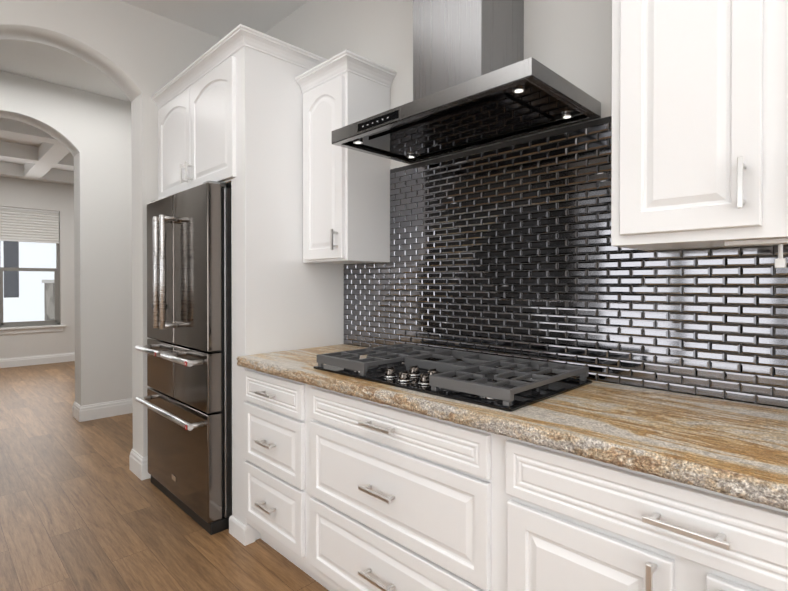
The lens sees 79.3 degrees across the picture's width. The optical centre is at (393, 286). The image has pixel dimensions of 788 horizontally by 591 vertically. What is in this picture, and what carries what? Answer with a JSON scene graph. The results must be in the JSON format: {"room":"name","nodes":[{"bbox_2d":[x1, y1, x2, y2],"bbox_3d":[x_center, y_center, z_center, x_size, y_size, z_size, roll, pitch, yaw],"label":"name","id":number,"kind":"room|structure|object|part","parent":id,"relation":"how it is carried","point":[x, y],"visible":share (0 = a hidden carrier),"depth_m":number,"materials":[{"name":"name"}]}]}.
{"room":"kitchen","nodes":[
{"label":"kitchen","id":0,"kind":"room"},
{"bbox_2d":[0,176,74,358],"bbox_3d":[-6.683,-0.296,6.427,7.300,3.040,0.200,0,1,-45],"label":"wall","id":1,"kind":"structure","parent":0,"point":[29,194],"depth_m":7.54,"materials":[{"name":"white paint"}]},
{"bbox_2d":[0,206,58,243],"bbox_3d":[-5.645,-0.944,7.366,0.752,0.513,0.032,0,1,-45],"label":"window blind","id":2,"kind":"object","parent":1,"relation":"attached to","point":[27,225],"visible":0.9,"depth_m":7.36,"materials":[{"name":"white fabric"}]},
{"bbox_2d":[0,241,59,327],"bbox_3d":[-5.678,-0.293,7.404,0.772,1.820,0.065,0,1,-45],"label":"window","id":3,"kind":"structure","parent":1,"relation":"in","point":[29,283],"depth_m":7.41,"materials":[{"name":"grey"}]},
{"bbox_2d":[0,325,65,334],"bbox_3d":[-5.599,0.668,7.331,0.892,0.098,0.050,0,1,-45],"label":"window sill","id":4,"kind":"structure","parent":1,"relation":"attached to","point":[32,329],"depth_m":7.34,"materials":[{"name":"white wood"}]},
{"bbox_2d":[0,352,74,367],"bbox_3d":[-6.600,1.154,6.369,7.280,0.142,0.016,0,1,-45],"label":"baseboard","id":5,"kind":"structure","parent":1,"relation":"attached to","point":[33,360],"depth_m":7.38,"materials":[{"name":"white wood"}]},
{"bbox_2d":[0,70,132,405],"bbox_3d":[-2.551,-0.284,4.846,3.650,3.040,0.240,0,1,-45],"label":"wall","id":6,"kind":"structure","parent":0,"point":[90,132],"depth_m":4.46,"materials":[{"name":"white paint"}]},
{"bbox_2d":[73,402,78,417],"bbox_3d":[-2.203,1.161,5.382,2.415,0.142,0.016,0,1,-45],"label":"baseboard","id":7,"kind":"structure","parent":6,"relation":"attached to","point":[75,404],"depth_m":4.48,"materials":[{"name":"white wood"}]},
{"bbox_2d":[77,398,132,421],"bbox_3d":[-2.638,1.167,4.591,0.686,0.142,0.016,0,1,-45],"label":"baseboard","id":8,"kind":"structure","parent":6,"relation":"attached to","point":[100,410],"depth_m":4.49,"materials":[{"name":"white wood"}]},
{"bbox_2d":[0,0,220,456],"bbox_3d":[-1.889,-0.269,2.969,1.950,3.040,0.220,0,1,-45],"label":"wall","id":9,"kind":"structure","parent":0,"point":[138,57],"depth_m":3.08,"materials":[{"name":"white paint"}]},
{"bbox_2d":[129,449,150,479],"bbox_3d":[-3.180,1.189,1.703,5.579,0.142,0.252,0,1,-45],"label":"baseboard","id":10,"kind":"structure","parent":9,"relation":"attached to","point":[138,465],"depth_m":3.10,"materials":[{"name":"white wood"}]},
{"bbox_2d":[0,0,307,170],"bbox_3d":[-2.234,-1.831,1.919,7.700,0.100,13.050,0,1,-45],"label":"ceiling","id":11,"kind":"structure","parent":0,"point":[221,19],"depth_m":3.48,"materials":[{"name":"white paint"}]},
{"bbox_2d":[0,118,73,184],"bbox_3d":[-5.259,-1.714,4.977,7.280,0.179,3.830,0,1,-45],"label":"ceiling beam","id":12,"kind":"structure","parent":11,"relation":"attached to","point":[46,156],"depth_m":6.12,"materials":[{"name":"white paint"}]},
{"bbox_2d":[0,361,328,590],"bbox_3d":[-2.234,1.288,1.943,7.700,0.060,13.050,0,1,-45],"label":"floor","id":13,"kind":"structure","parent":0,"point":[83,507],"depth_m":2.55,"materials":[{"name":"brown wood"}]},
{"bbox_2d":[135,181,231,534],"bbox_3d":[-1.038,0.356,2.904,0.778,1.790,0.907,0,1,-45],"label":"fridge","id":14,"kind":"object","parent":13,"relation":"on","point":[196,463],"depth_m":2.50,"materials":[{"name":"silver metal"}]},
{"bbox_3d":[-1.282,0.354,2.662,0.091,1.493,0.817,0,1,-45],"label":"fridge handle","id":15,"kind":"part","parent":14,"relation":"part of","materials":[{"name":"silver metal"}]},
{"bbox_2d":[151,24,343,545],"bbox_3d":[-0.925,0.006,2.902,0.672,2.490,1.227,0,1,-45],"label":"cabinet","id":16,"kind":"object","parent":13,"relation":"on","point":[230,108],"visible":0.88,"depth_m":2.43,"materials":[{"name":"white wood"}]},
{"bbox_2d":[244,368,303,570],"bbox_3d":[-0.322,0.818,2.328,0.631,0.876,0.536,0,1,-45],"label":"base cabinet","id":17,"kind":"object","parent":13,"relation":"on","point":[274,405],"depth_m":2.08,"materials":[{"name":"white wood"}]},
{"bbox_2d":[237,344,787,510],"bbox_3d":[0.752,0.365,1.214,0.652,0.045,3.623,0,1,-45],"label":"countertop","id":18,"kind":"structure","parent":17,"relation":"on","point":[734,448],"depth_m":1.20,"materials":[{"name":"stone"}]},
{"bbox_2d":[314,344,591,411],"bbox_3d":[0.182,0.309,1.807,0.530,0.057,0.922,0,1,-45],"label":"cooktop","id":19,"kind":"object","parent":18,"relation":"in","point":[478,378],"visible":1,"depth_m":1.67,"materials":[{"name":"black metal"}]},
{"bbox_2d":[304,383,495,590],"bbox_3d":[0.182,0.822,1.819,0.631,0.876,0.896,0,1,-45],"label":"base cabinet","id":20,"kind":"object","parent":13,"relation":"on","point":[343,492],"depth_m":1.55,"materials":[{"name":"white wood"}]},
{"bbox_2d":[496,434,787,590],"bbox_3d":[0.812,0.827,1.182,0.631,0.876,0.896,0,1,-45],"label":"base cabinet","id":21,"kind":"object","parent":13,"relation":"on","point":[565,521],"depth_m":1.05,"materials":[{"name":"white wood"}]},
{"bbox_2d":[264,0,786,408],"bbox_3d":[0.739,-0.261,1.813,0.160,3.040,8.700,0,1,-45],"label":"wall","id":22,"kind":"structure","parent":0,"point":[570,41],"depth_m":2.36,"materials":[{"name":"white paint"}]},
{"bbox_2d":[295,50,395,263],"bbox_3d":[-0.258,-0.610,2.456,0.344,0.970,0.424,0,1,-45],"label":"upper cabinet","id":23,"kind":"object","parent":22,"relation":"attached to","point":[346,205],"visible":1,"depth_m":2.35,"materials":[{"name":"white wood"}]},
{"bbox_2d":[332,0,600,163],"bbox_3d":[0.236,-1.190,1.849,0.488,1.178,0.932,0,1,-45],"label":"range hood","id":24,"kind":"object","parent":22,"relation":"attached to","point":[479,81],"visible":1,"depth_m":1.78,"materials":[{"name":"silver metal"}]},
{"bbox_2d":[344,116,787,408],"bbox_3d":[0.986,-0.128,1.443,0.008,0.936,3.624,0,1,-45],"label":"backsplash","id":25,"kind":"structure","parent":22,"relation":"attached to","point":[711,322],"depth_m":1.80,"materials":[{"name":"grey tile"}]},
{"bbox_2d":[611,0,787,250],"bbox_3d":[0.986,-0.676,1.213,0.323,1.120,0.730,0,1,-45],"label":"upper cabinet","id":26,"kind":"object","parent":22,"relation":"attached to","point":[699,156],"visible":1,"depth_m":1.19,"materials":[{"name":"white wood"}]},
{"bbox_2d":[775,244,785,267],"bbox_3d":[0.936,-0.074,1.152,0.020,0.057,0.020,0,1,-45],"label":"cord","id":27,"kind":"object","parent":26,"relation":"hanging from","point":[780,261],"visible":1,"depth_m":1.15,"materials":[{"name":"white plastic"}]}
]}

